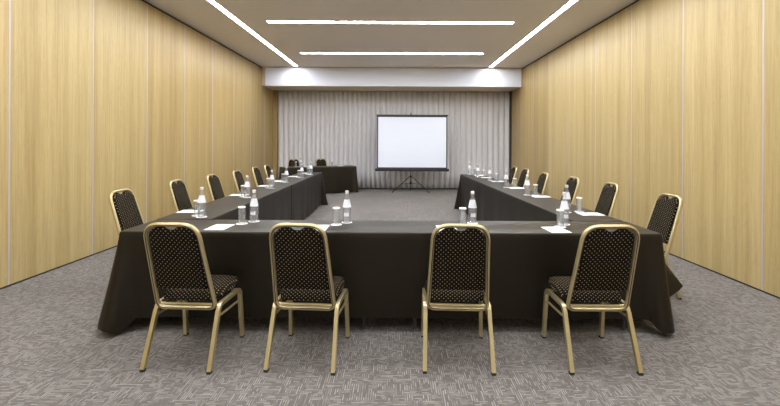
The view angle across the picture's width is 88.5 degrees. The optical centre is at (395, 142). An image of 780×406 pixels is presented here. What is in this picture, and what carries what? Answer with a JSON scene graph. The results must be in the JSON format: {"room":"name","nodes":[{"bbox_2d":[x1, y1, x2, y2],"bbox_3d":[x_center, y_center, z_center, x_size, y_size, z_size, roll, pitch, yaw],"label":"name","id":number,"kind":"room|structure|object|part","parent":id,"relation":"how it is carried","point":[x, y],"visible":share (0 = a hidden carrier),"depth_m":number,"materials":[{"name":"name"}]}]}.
{"room":"conference room","nodes":[
{"label":"conference room","id":0,"kind":"room"},
{"bbox_2d":[0,0,272,287],"bbox_3d":[-3.863,-0.372,4.975,0.171,3.550,15.350,0,0,0],"label":"wall","id":1,"kind":"structure","parent":0,"point":[98,98],"depth_m":5.18,"materials":[{"name":"yellow wood"}]},
{"bbox_3d":[-3.788,-0.362,3.370,0.020,3.501,1.063,0,0,0],"label":"panel","id":2,"kind":"part","parent":1,"relation":"part of","materials":[{"name":"brown wood"}]},
{"bbox_3d":[-3.788,-0.362,4.450,0.020,3.501,1.063,0,0,0],"label":"panel","id":3,"kind":"part","parent":1,"relation":"part of","materials":[{"name":"brown wood"}]},
{"bbox_2d":[0,245,116,289],"bbox_3d":[-3.784,1.395,4.975,0.004,0.016,15.110,0,0,0],"label":"baseboard","id":4,"kind":"structure","parent":1,"relation":"attached to","point":[116,245],"depth_m":4.42,"materials":[{"name":"black"}]},
{"bbox_3d":[-3.788,-0.362,5.530,0.020,3.501,1.063,0,0,0],"label":"panel","id":5,"kind":"part","parent":1,"relation":"part of","materials":[{"name":"brown wood"}]},
{"bbox_3d":[-3.788,-0.362,6.610,0.020,3.501,1.063,0,0,0],"label":"panel","id":6,"kind":"part","parent":1,"relation":"part of","materials":[{"name":"brown wood"}]},
{"bbox_3d":[-3.788,-0.362,7.690,0.020,3.501,1.063,0,0,0],"label":"panel","id":7,"kind":"part","parent":1,"relation":"part of","materials":[{"name":"brown wood"}]},
{"bbox_2d":[142,0,261,67],"bbox_3d":[-3.787,-2.130,4.975,0.006,0.032,15.150,0,0,0],"label":"trim","id":8,"kind":"structure","parent":1,"relation":"attached to","point":[142,0],"depth_m":7.48,"materials":[{"name":"black"}]},
{"bbox_3d":[-3.788,-0.362,8.770,0.020,3.501,1.063,0,0,0],"label":"panel","id":9,"kind":"part","parent":1,"relation":"part of","materials":[{"name":"brown wood"}]},
{"bbox_3d":[-3.788,-0.362,9.850,0.020,3.501,1.063,0,0,0],"label":"panel","id":10,"kind":"part","parent":1,"relation":"part of","materials":[{"name":"brown wood"}]},
{"bbox_3d":[-3.788,-0.362,10.930,0.020,3.501,1.063,0,0,0],"label":"panel","id":11,"kind":"part","parent":1,"relation":"part of","materials":[{"name":"brown wood"}]},
{"bbox_3d":[-3.788,-0.362,12.010,0.020,3.501,1.063,0,0,0],"label":"panel","id":12,"kind":"part","parent":1,"relation":"part of","materials":[{"name":"brown wood"}]},
{"bbox_2d":[273,90,277,179],"bbox_3d":[-3.717,-0.106,12.390,0.116,3.019,0.280,0,0,0],"label":"trim","id":13,"kind":"structure","parent":1,"relation":"attached to","point":[275,92],"depth_m":12.25,"materials":[{"name":"brown wood"}]},
{"bbox_2d":[0,188,779,405],"bbox_3d":[-0.127,1.469,4.975,7.560,0.100,15.350,0,0,0],"label":"floor","id":14,"kind":"structure","parent":0,"point":[723,349],"depth_m":2.69,"materials":[{"name":"carpet"}]},
{"bbox_2d":[109,189,144,234],"bbox_3d":[-2.530,0.940,4.050,0.564,0.938,0.448,0,0,0],"label":"banquet chair","id":15,"kind":"object","parent":14,"relation":"on","point":[126,212],"visible":0.43,"depth_m":4.00,"materials":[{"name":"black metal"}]},
{"bbox_2d":[169,179,192,211],"bbox_3d":[-2.560,0.940,5.129,0.564,0.938,0.448,0,0,-1],"label":"banquet chair","id":16,"kind":"object","parent":14,"relation":"on","point":[179,193],"visible":0.41,"depth_m":5.07,"materials":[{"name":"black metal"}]},
{"bbox_2d":[139,222,244,374],"bbox_3d":[-1.344,0.945,2.664,0.448,0.938,0.564,0,0,3],"label":"banquet chair","id":17,"kind":"object","parent":14,"relation":"on","point":[177,259],"visible":1,"depth_m":2.50,"materials":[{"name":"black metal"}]},
{"bbox_3d":[-1.560,1.239,2.536,0.026,0.333,0.147,0,0,6],"label":"leg","id":18,"kind":"part","parent":17,"relation":"part of","materials":[{"name":"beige metal"}]},
{"bbox_3d":[-1.352,0.712,2.478,0.336,0.423,0.163,0,0,3],"label":"backrest","id":19,"kind":"part","parent":17,"relation":"part of","materials":[{"name":"fabric"}]},
{"bbox_3d":[-1.352,0.775,2.491,0.402,0.598,0.215,0,0,3],"label":"frame","id":20,"kind":"part","parent":17,"relation":"part of","materials":[{"name":"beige metal"}]},
{"bbox_3d":[-1.541,1.234,2.925,0.031,0.336,0.061,0,0,3],"label":"leg","id":21,"kind":"part","parent":17,"relation":"part of","materials":[{"name":"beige metal"}]},
{"bbox_3d":[-1.341,1.084,2.739,0.435,0.104,0.344,0,0,3],"label":"seat frame","id":22,"kind":"part","parent":17,"relation":"part of","materials":[{"name":"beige metal"}]},
{"bbox_3d":[-1.339,0.987,2.766,0.410,0.083,0.356,0,0,3],"label":"seat","id":23,"kind":"part","parent":17,"relation":"part of","materials":[{"name":"fabric"}]},
{"bbox_3d":[-1.145,1.241,2.515,0.026,0.333,0.147,0,0,0],"label":"leg","id":24,"kind":"part","parent":17,"relation":"part of","materials":[{"name":"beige metal"}]},
{"bbox_3d":[-1.125,1.236,2.904,0.031,0.336,0.061,0,0,3],"label":"leg","id":25,"kind":"part","parent":17,"relation":"part of","materials":[{"name":"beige metal"}]},
{"bbox_2d":[206,174,224,200],"bbox_3d":[-2.530,0.940,6.051,0.564,0.938,0.448,0,0,2],"label":"banquet chair","id":26,"kind":"object","parent":14,"relation":"on","point":[214,184],"visible":0.47,"depth_m":6.00,"materials":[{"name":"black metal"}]},
{"bbox_2d":[232,170,246,191],"bbox_3d":[-2.520,0.940,6.969,0.564,0.938,0.448,0,0,-1],"label":"banquet chair","id":27,"kind":"object","parent":14,"relation":"on","point":[238,178],"visible":0.29,"depth_m":6.88,"materials":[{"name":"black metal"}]},
{"bbox_3d":[-2.692,0.769,6.966,0.215,0.598,0.402,0,0,-1],"label":"frame","id":28,"kind":"part","parent":27,"relation":"part of","materials":[{"name":"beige metal"}]},
{"bbox_2d":[252,166,263,185],"bbox_3d":[-2.550,0.940,7.970,0.564,0.938,0.448,0,0,0],"label":"banquet chair","id":29,"kind":"object","parent":14,"relation":"on","point":[258,179],"visible":0.47,"depth_m":7.89,"materials":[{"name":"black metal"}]},
{"bbox_3d":[-2.722,0.769,7.970,0.215,0.598,0.402,0,0,0],"label":"frame","id":30,"kind":"part","parent":29,"relation":"part of","materials":[{"name":"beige metal"}]},
{"bbox_2d":[156,318,365,328],"bbox_3d":[-1.045,1.043,3.225,1.900,0.744,0.420,0,0,0],"label":"folding table","id":31,"kind":"object","parent":14,"relation":"on","point":[363,319],"visible":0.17,"depth_m":3.06,"materials":[{"name":"brown laminate"}]},
{"bbox_3d":[-0.245,1.061,3.065,0.027,0.715,0.028,0,0,0],"label":"leg","id":32,"kind":"part","parent":31,"relation":"part of","materials":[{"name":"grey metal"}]},
{"bbox_2d":[264,164,274,182],"bbox_3d":[-2.550,0.940,8.689,0.564,0.938,0.448,0,0,-2],"label":"banquet chair","id":33,"kind":"object","parent":14,"relation":"on","point":[267,168],"visible":0.29,"depth_m":8.57,"materials":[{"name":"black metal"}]},
{"bbox_3d":[-2.722,0.769,8.684,0.215,0.598,0.402,0,0,-2],"label":"frame","id":34,"kind":"part","parent":33,"relation":"part of","materials":[{"name":"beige metal"}]},
{"bbox_3d":[-2.735,0.706,8.683,0.163,0.423,0.336,0,0,-2],"label":"backrest","id":35,"kind":"part","parent":33,"relation":"part of","materials":[{"name":"fabric"}]},
{"bbox_2d":[287,159,299,166],"bbox_3d":[-2.960,0.938,11.604,0.448,0.938,0.564,0,0,-16],"label":"banquet chair","id":36,"kind":"object","parent":14,"relation":"on","point":[292,162],"visible":0.22,"depth_m":11.80,"materials":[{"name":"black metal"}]},
{"bbox_2d":[263,223,349,375],"bbox_3d":[-0.579,0.949,2.664,0.448,0.938,0.564,0,0,4],"label":"banquet chair","id":37,"kind":"object","parent":14,"relation":"on","point":[300,268],"visible":1,"depth_m":2.49,"materials":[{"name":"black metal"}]},
{"bbox_3d":[-0.797,1.243,2.540,0.026,0.333,0.147,0,0,7],"label":"leg","id":38,"kind":"part","parent":37,"relation":"part of","materials":[{"name":"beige metal"}]},
{"bbox_3d":[-0.770,1.238,2.929,0.031,0.336,0.061,0,0,4],"label":"leg","id":39,"kind":"part","parent":37,"relation":"part of","materials":[{"name":"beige metal"}]},
{"bbox_3d":[-0.591,0.716,2.478,0.336,0.423,0.163,0,0,4],"label":"backrest","id":40,"kind":"part","parent":37,"relation":"part of","materials":[{"name":"fabric"}]},
{"bbox_3d":[-0.590,0.779,2.492,0.402,0.598,0.215,0,0,4],"label":"frame","id":41,"kind":"part","parent":37,"relation":"part of","materials":[{"name":"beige metal"}]},
{"bbox_3d":[-0.574,1.088,2.739,0.435,0.104,0.344,0,0,4],"label":"seat frame","id":42,"kind":"part","parent":37,"relation":"part of","materials":[{"name":"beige metal"}]},
{"bbox_3d":[-0.572,0.991,2.766,0.410,0.083,0.356,0,0,4],"label":"seat","id":43,"kind":"part","parent":37,"relation":"part of","materials":[{"name":"fabric"}]},
{"bbox_3d":[-0.382,1.245,2.511,0.026,0.333,0.147,0,0,1],"label":"leg","id":44,"kind":"part","parent":37,"relation":"part of","materials":[{"name":"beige metal"}]},
{"bbox_3d":[-0.355,1.240,2.900,0.031,0.336,0.061,0,0,4],"label":"leg","id":45,"kind":"part","parent":37,"relation":"part of","materials":[{"name":"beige metal"}]},
{"bbox_2d":[315,158,326,165],"bbox_3d":[-2.159,0.942,11.946,0.448,0.938,0.564,0,0,-30],"label":"banquet chair","id":46,"kind":"object","parent":14,"relation":"on","point":[323,162],"visible":0.19,"depth_m":12.12,"materials":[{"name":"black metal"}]},
{"bbox_2d":[375,113,448,192],"bbox_3d":[0.465,0.271,11.739,2.130,2.303,0.648,0,0,0],"label":"projection screen","id":47,"kind":"object","parent":14,"relation":"on","point":[410,142],"visible":1,"depth_m":11.54,"materials":[{"name":"white fabric"}]},
{"bbox_2d":[421,224,495,375],"bbox_3d":[0.399,0.953,2.664,0.448,0.938,0.564,0,0,2],"label":"banquet chair","id":48,"kind":"object","parent":14,"relation":"on","point":[458,269],"visible":1,"depth_m":2.48,"materials":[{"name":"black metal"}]},
{"bbox_3d":[0.200,1.242,2.923,0.031,0.336,0.061,0,0,2],"label":"leg","id":49,"kind":"part","parent":48,"relation":"part of","materials":[{"name":"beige metal"}]},
{"bbox_3d":[0.184,1.247,2.534,0.026,0.333,0.147,0,0,5],"label":"leg","id":50,"kind":"part","parent":48,"relation":"part of","materials":[{"name":"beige metal"}]},
{"bbox_3d":[0.403,0.995,2.766,0.410,0.083,0.356,0,0,2],"label":"seat","id":51,"kind":"part","parent":48,"relation":"part of","materials":[{"name":"fabric"}]},
{"bbox_3d":[0.402,1.092,2.739,0.435,0.104,0.344,0,0,2],"label":"seat frame","id":52,"kind":"part","parent":48,"relation":"part of","materials":[{"name":"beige metal"}]},
{"bbox_3d":[0.393,0.783,2.491,0.402,0.598,0.215,0,0,2],"label":"frame","id":53,"kind":"part","parent":48,"relation":"part of","materials":[{"name":"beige metal"}]},
{"bbox_3d":[0.393,0.720,2.478,0.336,0.423,0.163,0,0,2],"label":"backrest","id":54,"kind":"part","parent":48,"relation":"part of","materials":[{"name":"fabric"}]},
{"bbox_3d":[0.616,1.244,2.906,0.031,0.336,0.061,0,0,2],"label":"leg","id":55,"kind":"part","parent":48,"relation":"part of","materials":[{"name":"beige metal"}]},
{"bbox_3d":[0.600,1.249,2.517,0.026,0.333,0.147,0,0,-1],"label":"leg","id":56,"kind":"part","parent":48,"relation":"part of","materials":[{"name":"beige metal"}]},
{"bbox_2d":[506,166,516,184],"bbox_3d":[2.262,0.962,8.500,0.564,0.938,0.448,0,0,0],"label":"banquet chair","id":57,"kind":"object","parent":14,"relation":"on","point":[513,171],"visible":0.39,"depth_m":8.41,"materials":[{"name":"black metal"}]},
{"bbox_3d":[2.435,0.793,8.500,0.215,0.598,0.402,0,0,0],"label":"frame","id":58,"kind":"part","parent":57,"relation":"part of","materials":[{"name":"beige metal"}]},
{"bbox_2d":[413,318,625,329],"bbox_3d":[0.945,1.052,3.225,1.900,0.744,0.420,0,0,0],"label":"folding table","id":59,"kind":"object","parent":14,"relation":"on","point":[623,327],"visible":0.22,"depth_m":3.05,"materials":[{"name":"brown laminate"}]},
{"bbox_2d":[97,219,682,333],"bbox_3d":[0.026,1.029,3.162,4.619,0.718,0.608,0,0,0],"label":"tablecloth","id":60,"kind":"object","parent":59,"relation":"on","point":[383,265],"visible":0.59,"depth_m":2.98,"materials":[{"name":"black fabric"}]},
{"bbox_2d":[204,224,234,229],"bbox_3d":[-1.388,0.662,3.150,0.150,0.002,0.210,0,0,2],"label":"sheet","id":61,"kind":"object","parent":60,"relation":"on","point":[217,226],"visible":1,"depth_m":3.13,"materials":[{"name":"white paper"}]},
{"bbox_2d":[316,225,328,230],"bbox_3d":[-0.613,0.666,3.145,0.150,0.002,0.210,0,0,0],"label":"sheet","id":62,"kind":"object","parent":60,"relation":"on","point":[324,227],"visible":0.43,"depth_m":3.18,"materials":[{"name":"white paper"}]},
{"bbox_2d":[542,227,571,232],"bbox_3d":[1.242,0.674,3.110,0.150,0.002,0.210,0,0,-3],"label":"sheet","id":63,"kind":"object","parent":60,"relation":"on","point":[550,229],"visible":1,"depth_m":3.08,"materials":[{"name":"white paper"}]},
{"bbox_3d":[1.397,0.675,3.320,0.092,0.002,0.092,0,0,0],"label":"coaster","id":64,"kind":"object","parent":60,"relation":"on","visible":0},
{"bbox_2d":[560,192,568,217],"bbox_3d":[1.398,0.541,3.320,0.070,0.265,0.070,0,0,0],"label":"water bottle","id":65,"kind":"object","parent":64,"relation":"on","point":[564,204],"visible":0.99,"depth_m":3.30,"materials":[{"name":"white plastic"}]},
{"bbox_3d":[-0.413,0.667,3.360,0.092,0.002,0.092,0,0,0],"label":"coaster","id":66,"kind":"object","parent":60,"relation":"on","visible":0},
{"bbox_2d":[343,190,350,215],"bbox_3d":[-0.412,0.533,3.360,0.070,0.265,0.070,0,0,0],"label":"water bottle","id":67,"kind":"object","parent":66,"relation":"on","point":[346,204],"visible":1,"depth_m":3.34,"materials":[{"name":"white paper"}]},
{"bbox_3d":[0.642,0.671,3.360,0.092,0.002,0.092,0,0,0],"label":"coaster","id":68,"kind":"object","parent":60,"relation":"on","visible":0},
{"bbox_2d":[468,191,476,216],"bbox_3d":[0.643,0.538,3.360,0.070,0.265,0.070,0,0,0],"label":"water bottle","id":69,"kind":"object","parent":68,"relation":"on","point":[472,204],"visible":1,"depth_m":3.33,"materials":[{"name":"white plastic"}]},
{"bbox_3d":[-1.203,0.663,3.390,0.092,0.002,0.092,0,0,0],"label":"coaster","id":70,"kind":"object","parent":60,"relation":"on","visible":0},
{"bbox_2d":[250,190,257,214],"bbox_3d":[-1.202,0.529,3.390,0.070,0.265,0.070,0,0,0],"label":"water bottle","id":71,"kind":"object","parent":70,"relation":"on","point":[254,202],"visible":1,"depth_m":3.37,"materials":[{"name":"clear glass"}]},
{"bbox_3d":[0.145,1.063,3.065,0.027,0.715,0.028,0,0,0],"label":"leg","id":72,"kind":"part","parent":59,"relation":"part of","materials":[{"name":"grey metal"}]},
{"bbox_3d":[1.745,1.070,3.065,0.027,0.715,0.028,0,0,0],"label":"leg","id":73,"kind":"part","parent":59,"relation":"part of","materials":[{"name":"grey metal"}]},
{"bbox_2d":[517,168,528,187],"bbox_3d":[2.282,0.962,7.821,0.564,0.938,0.448,0,0,-1],"label":"banquet chair","id":74,"kind":"object","parent":14,"relation":"on","point":[523,177],"visible":0.41,"depth_m":7.76,"materials":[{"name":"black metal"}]},
{"bbox_2d":[534,172,548,193],"bbox_3d":[2.252,0.962,6.760,0.564,0.938,0.448,0,0,0],"label":"banquet chair","id":75,"kind":"object","parent":14,"relation":"on","point":[542,180],"visible":0.41,"depth_m":6.68,"materials":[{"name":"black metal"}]},
{"bbox_2d":[560,176,579,203],"bbox_3d":[2.342,0.962,5.841,0.564,0.938,0.448,0,0,-2],"label":"banquet chair","id":76,"kind":"object","parent":14,"relation":"on","point":[573,185],"visible":0.3,"depth_m":5.76,"materials":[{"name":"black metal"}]},
{"bbox_2d":[541,224,642,375],"bbox_3d":[1.296,0.957,2.664,0.448,0.938,0.564,0,0,0],"label":"banquet chair","id":77,"kind":"object","parent":14,"relation":"on","point":[605,261],"visible":1,"depth_m":2.50,"materials":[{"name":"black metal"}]},
{"bbox_3d":[1.086,1.246,2.915,0.031,0.336,0.061,0,0,0],"label":"leg","id":78,"kind":"part","parent":77,"relation":"part of","materials":[{"name":"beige metal"}]},
{"bbox_3d":[1.086,1.251,2.525,0.026,0.333,0.147,0,0,3],"label":"leg","id":79,"kind":"part","parent":77,"relation":"part of","materials":[{"name":"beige metal"}]},
{"bbox_3d":[1.296,0.999,2.766,0.410,0.083,0.356,0,0,0],"label":"seat","id":80,"kind":"part","parent":77,"relation":"part of","materials":[{"name":"fabric"}]},
{"bbox_3d":[1.295,1.096,2.739,0.435,0.104,0.344,0,0,0],"label":"seat frame","id":81,"kind":"part","parent":77,"relation":"part of","materials":[{"name":"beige metal"}]},
{"bbox_3d":[1.502,1.248,2.915,0.031,0.336,0.061,0,0,0],"label":"leg","id":82,"kind":"part","parent":77,"relation":"part of","materials":[{"name":"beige metal"}]},
{"bbox_3d":[1.296,0.787,2.491,0.402,0.598,0.215,0,0,0],"label":"frame","id":83,"kind":"part","parent":77,"relation":"part of","materials":[{"name":"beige metal"}]},
{"bbox_3d":[1.297,0.724,2.478,0.336,0.423,0.163,0,0,0],"label":"backrest","id":84,"kind":"part","parent":77,"relation":"part of","materials":[{"name":"fabric"}]},
{"bbox_3d":[1.502,1.253,2.525,0.026,0.333,0.147,0,0,-3],"label":"leg","id":85,"kind":"part","parent":77,"relation":"part of","materials":[{"name":"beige metal"}]},
{"bbox_2d":[594,182,618,216],"bbox_3d":[2.432,0.962,4.999,0.564,0.938,0.448,0,0,1],"label":"banquet chair","id":86,"kind":"object","parent":14,"relation":"on","point":[607,198],"visible":0.36,"depth_m":4.94,"materials":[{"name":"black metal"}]},
{"bbox_2d":[646,193,682,299],"bbox_3d":[2.402,0.962,3.880,0.564,0.938,0.448,0,0,0],"label":"banquet chair","id":87,"kind":"object","parent":14,"relation":"on","point":[665,214],"visible":0.46,"depth_m":3.80,"materials":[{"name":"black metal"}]},
{"bbox_3d":[2.589,0.730,3.880,0.163,0.423,0.336,0,0,0],"label":"backrest","id":88,"kind":"part","parent":87,"relation":"part of","materials":[{"name":"fabric"}]},
{"bbox_3d":[2.575,0.793,3.880,0.215,0.598,0.402,0,0,0],"label":"frame","id":89,"kind":"part","parent":87,"relation":"part of","materials":[{"name":"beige metal"}]},
{"bbox_3d":[2.539,1.258,3.672,0.147,0.333,0.026,0,0,3],"label":"leg","id":90,"kind":"part","parent":87,"relation":"part of","materials":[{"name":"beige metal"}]},
{"bbox_3d":[-1.867,1.040,4.890,0.400,0.744,2.778,0,0,-1],"label":"folding table","id":91,"kind":"object","parent":14,"relation":"on","visible":0},
{"bbox_2d":[158,185,290,219],"bbox_3d":[-1.867,1.024,4.884,0.519,0.726,2.837,0,0,-1],"label":"tablecloth","id":92,"kind":"object","parent":91,"relation":"on","point":[273,204],"visible":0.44,"depth_m":4.73,"materials":[{"name":"black fabric"}]},
{"bbox_2d":[175,210,203,212],"bbox_3d":[-1.983,0.659,3.862,0.210,0.002,0.150,0,0,0],"label":"sheet","id":93,"kind":"object","parent":92,"relation":"on","point":[182,211],"visible":1,"depth_m":3.84,"materials":[{"name":"white paper"}]},
{"bbox_2d":[229,194,248,195],"bbox_3d":[-1.993,0.659,5.078,0.210,0.002,0.150,0,0,0],"label":"sheet","id":94,"kind":"object","parent":92,"relation":"on","point":[232,194],"visible":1,"depth_m":5.06,"materials":[{"name":"white paper"}]},
{"bbox_3d":[-1.736,0.661,3.573,0.092,0.002,0.092,0,0,0],"label":"coaster","id":95,"kind":"object","parent":92,"relation":"on","visible":0},
{"bbox_2d":[197,187,205,210],"bbox_3d":[-1.736,0.527,3.573,0.070,0.265,0.070,0,0,0],"label":"water bottle","id":96,"kind":"object","parent":95,"relation":"on","point":[201,199],"visible":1,"depth_m":3.56,"materials":[{"name":"white paper"}]},
{"bbox_3d":[-1.803,0.660,4.846,0.092,0.002,0.092,0,0,0],"label":"coaster","id":97,"kind":"object","parent":92,"relation":"on","visible":0},
{"bbox_2d":[244,175,249,192],"bbox_3d":[-1.803,0.526,4.846,0.070,0.265,0.070,0,0,0],"label":"water bottle","id":98,"kind":"object","parent":97,"relation":"on","point":[247,184],"visible":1,"depth_m":4.83,"materials":[{"name":"white"}]},
{"bbox_3d":[-1.907,1.039,7.728,0.400,0.744,2.777,0,0,-1],"label":"folding table","id":99,"kind":"object","parent":14,"relation":"on","visible":0},
{"bbox_2d":[263,172,327,219],"bbox_3d":[-1.881,1.034,7.791,0.809,0.744,2.994,0,0,-1],"label":"tablecloth","id":100,"kind":"object","parent":99,"relation":"on","point":[308,192],"visible":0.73,"depth_m":7.46,"materials":[{"name":"black fabric"}]},
{"bbox_3d":[-2.175,1.038,11.252,1.900,0.744,0.420,0,0,-24],"label":"folding table","id":101,"kind":"object","parent":14,"relation":"on","visible":0},
{"bbox_2d":[279,165,358,192],"bbox_3d":[-2.174,1.032,11.238,2.202,0.743,0.638,0,0,-24],"label":"tablecloth","id":102,"kind":"object","parent":101,"relation":"on","point":[342,178],"visible":0.65,"depth_m":11.19,"materials":[{"name":"black fabric"}]},
{"bbox_3d":[1.689,1.056,6.092,0.400,0.744,1.682,0,0,-2],"label":"folding table","id":103,"kind":"object","parent":14,"relation":"on","visible":0},
{"bbox_2d":[454,174,621,220],"bbox_3d":[1.681,1.050,6.159,0.726,0.744,5.358,0,0,-2],"label":"tablecloth","id":104,"kind":"object","parent":103,"relation":"on","point":[494,202],"visible":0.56,"depth_m":5.48,"materials":[{"name":"black fabric"}]},
{"bbox_2d":[576,212,604,215],"bbox_3d":[1.852,0.677,3.812,0.210,0.002,0.150,0,0,0],"label":"sheet","id":105,"kind":"object","parent":104,"relation":"on","point":[580,213],"visible":1,"depth_m":3.78,"materials":[{"name":"white paper"}]},
{"bbox_3d":[1.672,0.676,3.918,0.092,0.002,0.092,0,0,0],"label":"coaster","id":106,"kind":"object","parent":104,"relation":"on","visible":0},
{"bbox_2d":[563,185,570,205],"bbox_3d":[1.673,0.542,3.918,0.070,0.265,0.070,0,0,0],"label":"water bottle","id":107,"kind":"object","parent":106,"relation":"on","point":[567,196],"visible":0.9,"depth_m":3.90,"materials":[{"name":"white paper"}]},
{"bbox_3d":[1.706,0.676,5.204,0.092,0.002,0.092,0,0,0],"label":"coaster","id":108,"kind":"object","parent":104,"relation":"on","visible":0},
{"bbox_2d":[524,174,529,190],"bbox_3d":[1.707,0.542,5.204,0.070,0.265,0.070,0,0,0],"label":"water bottle","id":109,"kind":"object","parent":108,"relation":"on","point":[527,182],"visible":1,"depth_m":5.18,"materials":[{"name":"white"}]},
{"bbox_2d":[145,0,635,67],"bbox_3d":[-0.110,-2.180,4.975,7.560,0.100,15.350,0,0,0],"label":"ceiling","id":110,"kind":"structure","parent":0,"point":[493,40],"depth_m":7.52,"materials":[{"name":"white paint"}]},
{"bbox_2d":[207,0,297,65],"bbox_3d":[-2.773,-2.136,4.495,0.109,0.012,13.214,0,0,0],"label":"recessed light","id":111,"kind":"object","parent":110,"relation":"in","point":[213,2],"visible":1,"depth_m":7.44,"materials":[{"name":"white plastic"}]},
{"bbox_2d":[266,20,514,23],"bbox_3d":[-0.100,-2.124,7.040,4.344,0.012,0.134,0,0,0],"label":"recessed light","id":112,"kind":"object","parent":110,"relation":"in","point":[267,21],"visible":1,"depth_m":7.03,"materials":[{"name":"white plastic"}]},
{"bbox_2d":[299,52,483,54],"bbox_3d":[-0.100,-2.124,9.470,4.344,0.012,0.134,0,0,0],"label":"recessed light","id":113,"kind":"object","parent":110,"relation":"in","point":[299,52],"visible":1,"depth_m":9.46,"materials":[{"name":"white plastic"}]},
{"bbox_2d":[313,53,482,53],"bbox_3d":[-0.100,-2.126,9.470,4.318,0.007,0.108,0,0,0],"label":"diffuser","id":114,"kind":"object","parent":113,"relation":"attached to","point":[313,53],"depth_m":9.48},
{"bbox_2d":[262,67,521,91],"bbox_3d":[-0.112,-1.860,11.889,7.310,0.539,1.319,0,0,0],"label":"ceiling beam","id":115,"kind":"structure","parent":110,"relation":"attached to","point":[417,79],"depth_m":11.23,"materials":[{"name":"beige paint"}]},
{"bbox_2d":[489,0,577,66],"bbox_3d":[2.632,-2.112,4.495,0.109,0.012,13.214,0,0,0],"label":"recessed light","id":116,"kind":"object","parent":110,"relation":"in","point":[569,3],"visible":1,"depth_m":7.37,"materials":[{"name":"white plastic"}]},
{"bbox_2d":[511,0,779,296],"bbox_3d":[3.626,-0.339,4.975,0.171,3.550,15.350,0,0,0],"label":"wall","id":117,"kind":"structure","parent":0,"point":[681,98],"depth_m":5.00,"materials":[{"name":"yellow wood"}]},
{"bbox_2d":[278,91,509,187],"bbox_3d":[-0.077,-0.103,12.359,7.150,2.986,0.111,0,0,0],"label":"curtain","id":118,"kind":"object","parent":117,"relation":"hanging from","point":[339,127],"visible":0.71,"depth_m":12.34,"materials":[{"name":"fabric"}]},
{"bbox_2d":[509,91,511,173],"bbox_3d":[3.523,-0.073,12.390,0.026,3.019,0.280,0,0,0],"label":"trim","id":119,"kind":"structure","parent":117,"relation":"attached to","point":[510,109],"depth_m":12.27,"materials":[{"name":"brown"}]},
{"bbox_3d":[3.551,-0.328,11.960,0.020,3.501,1.063,0,0,0],"label":"panel","id":120,"kind":"part","parent":117,"relation":"part of","materials":[{"name":"brown wood"}]},
{"bbox_3d":[3.551,-0.328,10.880,0.020,3.501,1.063,0,0,0],"label":"panel","id":121,"kind":"part","parent":117,"relation":"part of","materials":[{"name":"brown wood"}]},
{"bbox_3d":[3.551,-0.328,9.800,0.020,3.501,1.063,0,0,0],"label":"panel","id":122,"kind":"part","parent":117,"relation":"part of","materials":[{"name":"brown wood"}]},
{"bbox_3d":[3.551,-0.328,8.720,0.020,3.501,1.063,0,0,0],"label":"panel","id":123,"kind":"part","parent":117,"relation":"part of","materials":[{"name":"brown wood"}]},
{"bbox_2d":[522,0,638,68],"bbox_3d":[3.567,-2.097,4.975,0.006,0.032,15.150,0,0,0],"label":"trim","id":124,"kind":"structure","parent":117,"relation":"attached to","point":[636,0],"depth_m":7.37,"materials":[{"name":"black"}]},
{"bbox_3d":[3.551,-0.328,7.640,0.020,3.501,1.063,0,0,0],"label":"panel","id":125,"kind":"part","parent":117,"relation":"part of","materials":[{"name":"brown wood"}]},
{"bbox_3d":[3.551,-0.328,6.560,0.020,3.501,1.063,0,0,0],"label":"panel","id":126,"kind":"part","parent":117,"relation":"part of","materials":[{"name":"brown wood"}]},
{"bbox_3d":[3.551,-0.328,5.480,0.020,3.501,1.063,0,0,0],"label":"panel","id":127,"kind":"part","parent":117,"relation":"part of","materials":[{"name":"brown wood"}]},
{"bbox_2d":[664,251,779,298],"bbox_3d":[3.531,1.428,4.975,0.004,0.016,15.110,0,0,0],"label":"baseboard","id":128,"kind":"structure","parent":117,"relation":"attached to","point":[664,251],"depth_m":4.23,"materials":[{"name":"black"}]},
{"bbox_3d":[3.551,-0.328,4.400,0.020,3.501,1.063,0,0,0],"label":"panel","id":129,"kind":"part","parent":117,"relation":"part of","materials":[{"name":"brown wood"}]},
{"bbox_3d":[3.551,-0.328,3.320,0.020,3.501,1.063,0,0,0],"label":"panel","id":130,"kind":"part","parent":117,"relation":"part of","materials":[{"name":"brown wood"}]}
]}

